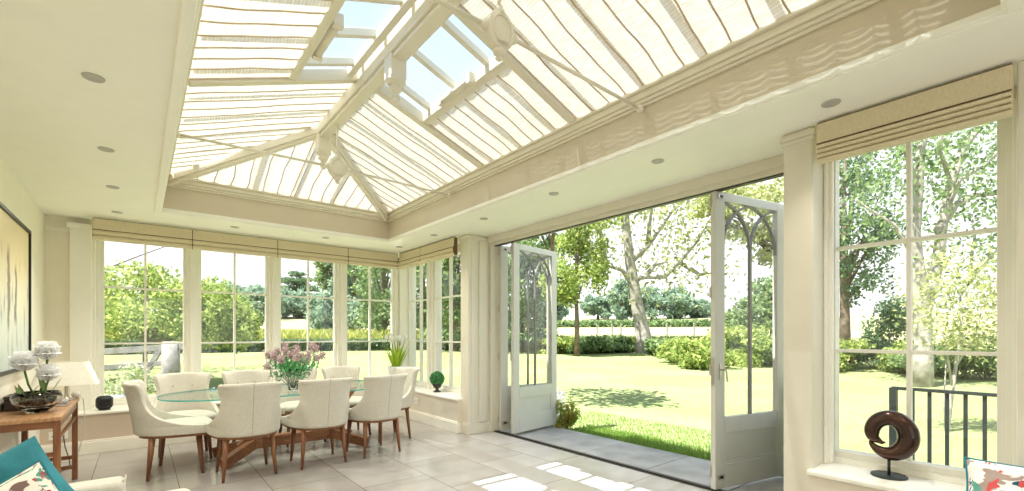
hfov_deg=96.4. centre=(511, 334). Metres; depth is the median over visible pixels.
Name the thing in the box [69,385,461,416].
window sill
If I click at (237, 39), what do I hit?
blind
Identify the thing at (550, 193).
recessed light
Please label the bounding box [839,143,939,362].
tree
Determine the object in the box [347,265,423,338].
tree
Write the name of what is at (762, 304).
tree
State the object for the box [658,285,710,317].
tree
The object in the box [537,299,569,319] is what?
tree
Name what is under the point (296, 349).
flower
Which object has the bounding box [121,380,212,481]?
dining chair
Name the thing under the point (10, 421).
console table
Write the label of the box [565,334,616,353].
shrub
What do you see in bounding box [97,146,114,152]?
recessed light
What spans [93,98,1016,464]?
trim
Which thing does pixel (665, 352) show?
shrub
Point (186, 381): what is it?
dining chair
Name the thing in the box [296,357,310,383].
flower
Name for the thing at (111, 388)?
shrub
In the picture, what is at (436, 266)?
window
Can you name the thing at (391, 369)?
pot
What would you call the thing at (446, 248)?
blind
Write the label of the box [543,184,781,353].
tree
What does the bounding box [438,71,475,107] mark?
vent actuator
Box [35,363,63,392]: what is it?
flower
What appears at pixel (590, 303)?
tree
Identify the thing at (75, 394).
charger
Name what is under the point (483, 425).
trim
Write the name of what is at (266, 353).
flower
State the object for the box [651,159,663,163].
recessed light
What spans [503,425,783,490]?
path
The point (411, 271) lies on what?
window
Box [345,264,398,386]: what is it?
window
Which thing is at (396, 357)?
potted plant
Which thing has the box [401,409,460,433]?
baseboard
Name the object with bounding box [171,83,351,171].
blind
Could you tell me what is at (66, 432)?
wall socket
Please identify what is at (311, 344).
flower
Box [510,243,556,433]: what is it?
door
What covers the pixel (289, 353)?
flower
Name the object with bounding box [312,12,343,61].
vent actuator
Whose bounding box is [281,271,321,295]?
tree
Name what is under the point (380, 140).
blind
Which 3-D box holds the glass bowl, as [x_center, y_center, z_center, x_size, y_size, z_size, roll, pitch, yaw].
[-3.525,0.494,3.396,0.276,0.155,0.276,0,0,-39]
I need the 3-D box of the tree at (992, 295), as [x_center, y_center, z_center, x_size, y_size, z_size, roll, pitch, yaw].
[6.576,0.274,6.528,2.290,3.640,2.051,0,0,-21]
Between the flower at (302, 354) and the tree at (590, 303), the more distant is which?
the tree at (590, 303)
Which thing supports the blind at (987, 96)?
hanging from the ceiling
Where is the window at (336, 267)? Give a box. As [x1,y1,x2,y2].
[277,258,339,367]
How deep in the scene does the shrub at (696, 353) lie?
15.60 m
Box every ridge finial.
[315,133,330,169]
[384,52,406,104]
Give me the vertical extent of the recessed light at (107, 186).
0.009 m
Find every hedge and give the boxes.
[105,327,445,339]
[105,338,460,354]
[444,317,839,327]
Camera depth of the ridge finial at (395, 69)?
3.31 m
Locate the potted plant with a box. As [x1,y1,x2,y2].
[382,333,410,374]
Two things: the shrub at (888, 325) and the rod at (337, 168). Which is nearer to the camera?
the rod at (337, 168)
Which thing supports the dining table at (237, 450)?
on the floor
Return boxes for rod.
[176,124,450,196]
[432,0,643,112]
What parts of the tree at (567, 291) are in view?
crown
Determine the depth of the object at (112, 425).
5.06 m
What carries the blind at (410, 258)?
hanging from the ceiling
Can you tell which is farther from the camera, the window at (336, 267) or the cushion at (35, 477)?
the window at (336, 267)
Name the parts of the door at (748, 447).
edge plate, handle, kick panel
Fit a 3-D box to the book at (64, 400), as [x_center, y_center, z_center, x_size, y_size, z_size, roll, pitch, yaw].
[-3.718,0.541,3.729,0.150,0.018,0.220,0,0,-45]
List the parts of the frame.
vent frame, vent frame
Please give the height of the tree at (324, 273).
10.978 m
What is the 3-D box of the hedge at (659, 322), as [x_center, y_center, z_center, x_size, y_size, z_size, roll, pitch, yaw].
[12.565,-1.389,57.718,50.296,1.668,8.321,0,0,12]
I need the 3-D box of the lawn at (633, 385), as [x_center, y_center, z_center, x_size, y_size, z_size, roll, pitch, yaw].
[-3.116,1.129,3.820,55.192,0.541,45.341,0,0,-39]
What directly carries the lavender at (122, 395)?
on the lawn at (633, 385)
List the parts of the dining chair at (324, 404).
leg, leg, seat rail, backrest, leg, leg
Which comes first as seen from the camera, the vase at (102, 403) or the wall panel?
the vase at (102, 403)
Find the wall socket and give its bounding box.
[49,431,67,440]
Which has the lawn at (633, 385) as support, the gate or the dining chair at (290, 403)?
the gate
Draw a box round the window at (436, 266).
[431,251,460,393]
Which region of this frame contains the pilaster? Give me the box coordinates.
[45,222,91,409]
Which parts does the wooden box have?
lid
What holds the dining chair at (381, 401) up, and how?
on the floor
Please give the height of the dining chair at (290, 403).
0.887 m
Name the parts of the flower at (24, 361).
stem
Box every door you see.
[498,246,548,430]
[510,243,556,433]
[709,191,783,489]
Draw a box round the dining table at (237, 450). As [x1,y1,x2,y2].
[157,380,369,468]
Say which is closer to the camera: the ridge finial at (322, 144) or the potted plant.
the ridge finial at (322, 144)
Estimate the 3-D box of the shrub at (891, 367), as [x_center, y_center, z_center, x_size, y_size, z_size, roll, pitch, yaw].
[11.874,0.638,13.438,1.688,1.068,2.045,0,0,-39]
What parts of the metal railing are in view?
post, rail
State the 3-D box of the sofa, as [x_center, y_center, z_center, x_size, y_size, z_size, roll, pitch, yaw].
[-1.607,0.910,1.322,0.740,0.780,1.960,0,0,-39]
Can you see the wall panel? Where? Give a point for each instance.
(436, 406)
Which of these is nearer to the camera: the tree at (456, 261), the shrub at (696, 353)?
the shrub at (696, 353)
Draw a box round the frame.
[155,0,1023,242]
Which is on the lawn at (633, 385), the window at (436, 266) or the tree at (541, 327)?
the tree at (541, 327)
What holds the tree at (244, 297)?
on the field
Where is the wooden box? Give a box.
[3,394,21,411]
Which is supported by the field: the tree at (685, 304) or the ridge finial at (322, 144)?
the tree at (685, 304)
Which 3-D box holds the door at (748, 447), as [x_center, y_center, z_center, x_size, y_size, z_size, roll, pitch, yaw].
[2.099,0.043,4.005,0.942,2.490,0.113,0,0,-27]
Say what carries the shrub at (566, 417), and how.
on the lawn at (633, 385)
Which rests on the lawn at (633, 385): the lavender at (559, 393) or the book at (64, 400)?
the lavender at (559, 393)
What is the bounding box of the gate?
[105,341,182,387]
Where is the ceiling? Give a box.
[0,0,1023,257]
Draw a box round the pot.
[387,366,404,374]
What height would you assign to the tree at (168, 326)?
3.438 m
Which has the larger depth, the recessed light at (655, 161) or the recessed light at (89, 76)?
the recessed light at (655, 161)
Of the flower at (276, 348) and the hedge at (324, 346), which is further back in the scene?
the hedge at (324, 346)
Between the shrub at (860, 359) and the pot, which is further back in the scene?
the shrub at (860, 359)
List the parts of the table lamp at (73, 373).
lamp shade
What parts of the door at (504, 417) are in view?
kick panel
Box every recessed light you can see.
[81,72,105,82]
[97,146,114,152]
[106,185,118,188]
[549,192,558,195]
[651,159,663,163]
[821,99,840,107]
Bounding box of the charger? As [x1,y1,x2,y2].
[71,391,84,451]
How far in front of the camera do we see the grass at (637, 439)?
6.20 m
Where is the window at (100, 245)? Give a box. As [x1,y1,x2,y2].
[96,240,189,404]
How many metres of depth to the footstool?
2.52 m
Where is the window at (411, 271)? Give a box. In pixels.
[407,264,426,386]
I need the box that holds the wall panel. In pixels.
[409,392,461,423]
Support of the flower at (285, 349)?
in the glass vase at (291, 387)
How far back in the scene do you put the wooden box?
3.42 m
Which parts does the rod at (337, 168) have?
rod, king rod, rod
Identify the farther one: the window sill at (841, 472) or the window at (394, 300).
the window at (394, 300)
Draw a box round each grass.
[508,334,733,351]
[550,411,783,476]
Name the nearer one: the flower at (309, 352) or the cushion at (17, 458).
the cushion at (17, 458)
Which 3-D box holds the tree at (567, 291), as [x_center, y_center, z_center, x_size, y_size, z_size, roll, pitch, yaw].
[3.244,-2.762,21.984,3.663,7.700,3.278,0,0,-34]
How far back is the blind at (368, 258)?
7.11 m
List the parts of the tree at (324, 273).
crown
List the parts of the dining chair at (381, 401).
leg, leg, seat rail, backrest, leg, leg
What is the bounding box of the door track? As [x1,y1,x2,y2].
[494,173,783,490]
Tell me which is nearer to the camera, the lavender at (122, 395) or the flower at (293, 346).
the flower at (293, 346)
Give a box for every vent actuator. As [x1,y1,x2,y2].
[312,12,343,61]
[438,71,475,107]
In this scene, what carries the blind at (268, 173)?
on the frame
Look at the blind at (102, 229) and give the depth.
5.34 m
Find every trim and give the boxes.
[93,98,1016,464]
[459,128,816,434]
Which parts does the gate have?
rail, rail, post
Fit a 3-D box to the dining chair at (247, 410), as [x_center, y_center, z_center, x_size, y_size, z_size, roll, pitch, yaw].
[-2.473,0.858,4.280,0.622,0.887,0.716,0,0,-39]
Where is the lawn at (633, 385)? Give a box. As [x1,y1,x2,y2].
[105,349,996,467]
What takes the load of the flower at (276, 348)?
in the glass vase at (291, 387)
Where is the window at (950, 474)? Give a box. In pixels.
[834,117,1011,485]
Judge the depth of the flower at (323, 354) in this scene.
5.08 m
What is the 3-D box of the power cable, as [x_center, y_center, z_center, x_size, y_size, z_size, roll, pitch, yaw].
[-4.272,1.180,4.311,0.129,0.226,1.483,0,0,-37]
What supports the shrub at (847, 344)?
on the lawn at (633, 385)
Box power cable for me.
[61,435,70,471]
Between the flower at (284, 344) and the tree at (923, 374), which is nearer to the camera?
the flower at (284, 344)
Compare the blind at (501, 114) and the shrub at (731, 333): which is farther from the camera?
the shrub at (731, 333)
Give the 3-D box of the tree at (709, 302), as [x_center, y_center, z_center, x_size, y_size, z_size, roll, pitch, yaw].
[41.335,-5.470,99.974,9.080,4.083,8.630,0,0,-39]
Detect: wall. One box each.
[0,158,44,453]
[45,215,398,406]
[417,60,1023,490]
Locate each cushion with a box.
[0,435,73,490]
[0,459,61,490]
[964,457,1023,490]
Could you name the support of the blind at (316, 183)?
on the frame
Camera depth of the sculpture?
2.69 m
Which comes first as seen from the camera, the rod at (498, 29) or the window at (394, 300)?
the rod at (498, 29)
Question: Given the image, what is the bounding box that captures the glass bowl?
[10,390,62,412]
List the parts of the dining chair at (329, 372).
backrest, seat, leg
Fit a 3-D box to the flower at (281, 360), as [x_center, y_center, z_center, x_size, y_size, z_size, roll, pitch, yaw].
[-2.335,0.386,4.719,0.111,0.372,0.279,0,0,-9]
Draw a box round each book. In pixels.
[55,400,70,406]
[58,398,68,403]
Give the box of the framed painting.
[0,202,30,376]
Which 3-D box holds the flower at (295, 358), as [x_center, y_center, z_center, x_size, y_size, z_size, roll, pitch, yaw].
[-2.255,0.377,4.743,0.269,0.389,0.115,0,0,45]
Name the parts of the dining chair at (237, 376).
backrest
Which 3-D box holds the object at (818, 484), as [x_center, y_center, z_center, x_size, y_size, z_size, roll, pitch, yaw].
[3.067,1.087,1.753,0.410,0.425,3.240,0,0,-39]
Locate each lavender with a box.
[109,392,125,397]
[557,388,565,417]
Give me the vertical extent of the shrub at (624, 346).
1.108 m
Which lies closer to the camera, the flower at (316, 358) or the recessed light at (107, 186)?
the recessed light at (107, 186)
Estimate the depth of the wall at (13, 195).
4.36 m
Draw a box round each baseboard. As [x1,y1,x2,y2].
[40,414,400,457]
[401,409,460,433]
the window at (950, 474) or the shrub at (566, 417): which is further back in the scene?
the shrub at (566, 417)
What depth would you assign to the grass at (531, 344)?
25.52 m
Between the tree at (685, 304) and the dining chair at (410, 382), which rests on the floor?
the dining chair at (410, 382)
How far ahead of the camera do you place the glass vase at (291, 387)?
4.83 m
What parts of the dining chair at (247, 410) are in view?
leg, leg, seat rail, backrest, leg, leg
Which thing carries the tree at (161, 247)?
on the lawn at (633, 385)
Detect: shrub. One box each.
[105,362,155,396]
[533,334,573,353]
[554,399,580,428]
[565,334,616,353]
[599,334,635,351]
[643,336,679,354]
[652,336,691,363]
[670,337,740,368]
[704,323,772,366]
[725,328,772,365]
[839,337,876,371]
[849,340,898,368]
[858,293,936,361]
[875,340,952,374]
[886,342,994,377]
[935,333,996,379]
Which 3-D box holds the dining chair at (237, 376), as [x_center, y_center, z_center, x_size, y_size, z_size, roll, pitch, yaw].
[-3.018,0.858,5.276,0.622,0.887,0.716,0,0,-39]
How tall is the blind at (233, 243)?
0.246 m
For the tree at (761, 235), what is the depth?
19.81 m
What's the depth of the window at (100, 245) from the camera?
5.63 m
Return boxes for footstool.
[169,488,189,490]
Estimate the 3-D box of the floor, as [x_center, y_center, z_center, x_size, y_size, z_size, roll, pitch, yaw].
[-0.523,1.360,2.896,4.750,0.120,9.850,0,0,-39]
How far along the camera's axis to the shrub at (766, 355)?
16.35 m
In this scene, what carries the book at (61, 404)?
on the console table at (10, 421)
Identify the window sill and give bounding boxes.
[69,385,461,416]
[807,462,965,490]
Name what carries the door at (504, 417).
attached to the lining
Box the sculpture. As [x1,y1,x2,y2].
[864,410,920,480]
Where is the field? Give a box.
[106,311,996,352]
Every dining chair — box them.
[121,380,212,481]
[153,372,218,465]
[205,381,282,482]
[221,370,284,448]
[274,368,325,446]
[281,377,352,469]
[321,366,370,434]
[346,374,407,458]
[378,367,419,442]
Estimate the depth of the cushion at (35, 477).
1.75 m
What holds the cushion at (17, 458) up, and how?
on the sofa
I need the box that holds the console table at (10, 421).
[0,398,79,479]
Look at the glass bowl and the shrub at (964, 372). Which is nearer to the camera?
the glass bowl
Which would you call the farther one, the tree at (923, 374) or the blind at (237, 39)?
the tree at (923, 374)
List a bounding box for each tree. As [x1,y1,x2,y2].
[105,256,264,371]
[108,247,163,268]
[201,283,264,327]
[211,280,286,315]
[252,284,292,317]
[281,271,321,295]
[281,286,316,317]
[288,288,332,318]
[304,262,390,330]
[312,261,332,329]
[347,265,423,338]
[390,263,459,330]
[419,255,460,350]
[507,233,561,351]
[536,216,623,355]
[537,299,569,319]
[541,233,554,251]
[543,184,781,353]
[579,294,612,319]
[605,278,649,319]
[641,285,694,318]
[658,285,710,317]
[685,177,783,268]
[688,300,710,317]
[725,274,772,334]
[839,121,996,387]
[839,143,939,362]
[861,230,996,431]
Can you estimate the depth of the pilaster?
5.16 m
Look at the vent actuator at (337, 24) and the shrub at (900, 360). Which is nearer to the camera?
the vent actuator at (337, 24)
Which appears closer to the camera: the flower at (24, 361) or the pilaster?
the flower at (24, 361)
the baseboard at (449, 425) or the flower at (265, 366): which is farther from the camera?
the baseboard at (449, 425)
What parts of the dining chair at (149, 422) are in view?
leg, backrest, seat rail, seat, leg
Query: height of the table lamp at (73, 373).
0.335 m
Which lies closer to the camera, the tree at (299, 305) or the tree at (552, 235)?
the tree at (552, 235)
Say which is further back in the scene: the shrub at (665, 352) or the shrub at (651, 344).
the shrub at (651, 344)
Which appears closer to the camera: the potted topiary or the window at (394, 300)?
the potted topiary
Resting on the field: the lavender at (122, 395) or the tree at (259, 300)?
the tree at (259, 300)
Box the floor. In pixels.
[52,416,709,490]
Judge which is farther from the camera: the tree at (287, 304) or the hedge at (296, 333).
the tree at (287, 304)
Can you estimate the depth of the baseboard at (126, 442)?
5.11 m
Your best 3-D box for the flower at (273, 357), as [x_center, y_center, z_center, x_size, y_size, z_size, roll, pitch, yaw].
[-2.433,0.378,4.802,0.111,0.386,0.222,0,0,41]
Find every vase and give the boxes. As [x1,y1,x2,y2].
[95,395,112,410]
[288,369,298,390]
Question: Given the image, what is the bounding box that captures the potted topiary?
[430,371,444,391]
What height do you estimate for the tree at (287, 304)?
6.361 m
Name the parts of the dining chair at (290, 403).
seat, backrest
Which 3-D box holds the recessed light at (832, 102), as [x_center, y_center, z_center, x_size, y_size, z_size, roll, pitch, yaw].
[1.814,-1.317,2.602,0.094,0.009,0.094,0,0,-39]
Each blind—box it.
[92,217,191,248]
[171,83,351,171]
[189,0,339,79]
[192,229,277,257]
[194,140,314,195]
[277,240,348,263]
[294,148,375,210]
[334,92,476,210]
[347,248,397,268]
[398,248,420,268]
[419,237,456,263]
[426,64,566,164]
[459,0,815,118]
[816,63,1013,163]
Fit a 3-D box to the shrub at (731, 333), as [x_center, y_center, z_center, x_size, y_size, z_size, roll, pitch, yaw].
[8.309,0.333,16.924,2.909,1.678,2.532,0,0,26]
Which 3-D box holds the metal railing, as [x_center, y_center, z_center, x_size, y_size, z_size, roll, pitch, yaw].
[3.687,0.915,3.391,0.060,0.950,1.395,0,0,-39]
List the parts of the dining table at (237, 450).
leg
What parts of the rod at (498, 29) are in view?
rod, rod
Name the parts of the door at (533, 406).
kick panel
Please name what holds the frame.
attached to the ceiling
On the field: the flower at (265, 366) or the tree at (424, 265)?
the tree at (424, 265)
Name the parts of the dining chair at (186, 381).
leg, leg, backrest, seat, leg, leg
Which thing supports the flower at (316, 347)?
in the glass vase at (291, 387)
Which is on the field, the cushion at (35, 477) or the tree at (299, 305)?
the tree at (299, 305)
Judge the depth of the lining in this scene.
6.14 m
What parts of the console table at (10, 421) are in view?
leg, leg, rail, leg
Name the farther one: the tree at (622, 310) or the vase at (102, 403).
the tree at (622, 310)
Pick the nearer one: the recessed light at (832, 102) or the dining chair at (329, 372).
the recessed light at (832, 102)
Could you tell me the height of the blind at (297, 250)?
0.246 m
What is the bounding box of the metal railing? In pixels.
[889,386,996,467]
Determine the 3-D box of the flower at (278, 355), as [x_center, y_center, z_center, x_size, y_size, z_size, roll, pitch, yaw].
[-2.373,0.378,4.775,0.112,0.385,0.188,0,0,5]
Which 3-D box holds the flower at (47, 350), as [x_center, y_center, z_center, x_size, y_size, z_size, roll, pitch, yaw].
[-3.480,0.254,3.433,0.162,0.426,0.155,0,0,-39]
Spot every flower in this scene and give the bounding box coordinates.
[8,350,40,393]
[33,341,61,392]
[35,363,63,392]
[261,361,288,385]
[263,350,287,382]
[268,349,287,379]
[269,354,287,381]
[273,347,287,374]
[276,353,290,375]
[278,355,290,383]
[280,345,290,371]
[282,341,289,368]
[287,350,294,375]
[289,347,300,374]
[290,353,300,378]
[292,343,300,367]
[295,349,312,385]
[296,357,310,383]
[297,353,320,384]
[298,343,319,381]
[298,352,304,375]
[300,340,315,372]
[302,351,326,379]
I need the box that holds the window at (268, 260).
[196,250,271,397]
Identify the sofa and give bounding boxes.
[69,474,126,490]
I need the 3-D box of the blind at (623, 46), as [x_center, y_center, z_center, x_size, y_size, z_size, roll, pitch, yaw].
[0.733,-1.907,2.398,1.154,0.438,2.130,0,0,-39]
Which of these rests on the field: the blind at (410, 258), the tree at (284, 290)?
the tree at (284, 290)
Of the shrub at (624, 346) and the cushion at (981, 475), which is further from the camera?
the shrub at (624, 346)
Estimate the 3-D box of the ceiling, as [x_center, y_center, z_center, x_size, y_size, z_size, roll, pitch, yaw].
[-0.515,-1.400,2.902,4.770,0.160,9.850,0,0,-39]
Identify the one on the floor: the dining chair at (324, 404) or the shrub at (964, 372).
the dining chair at (324, 404)
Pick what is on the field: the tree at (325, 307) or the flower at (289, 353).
the tree at (325, 307)
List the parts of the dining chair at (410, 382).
leg, backrest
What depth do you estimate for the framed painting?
3.65 m
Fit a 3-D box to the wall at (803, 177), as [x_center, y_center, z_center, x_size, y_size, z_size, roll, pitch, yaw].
[1.076,-0.010,4.297,0.520,2.620,9.700,0,0,-39]
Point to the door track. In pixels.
(669, 477)
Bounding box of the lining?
[489,167,783,431]
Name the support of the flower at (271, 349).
in the glass vase at (291, 387)
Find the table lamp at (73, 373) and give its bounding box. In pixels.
[30,361,99,399]

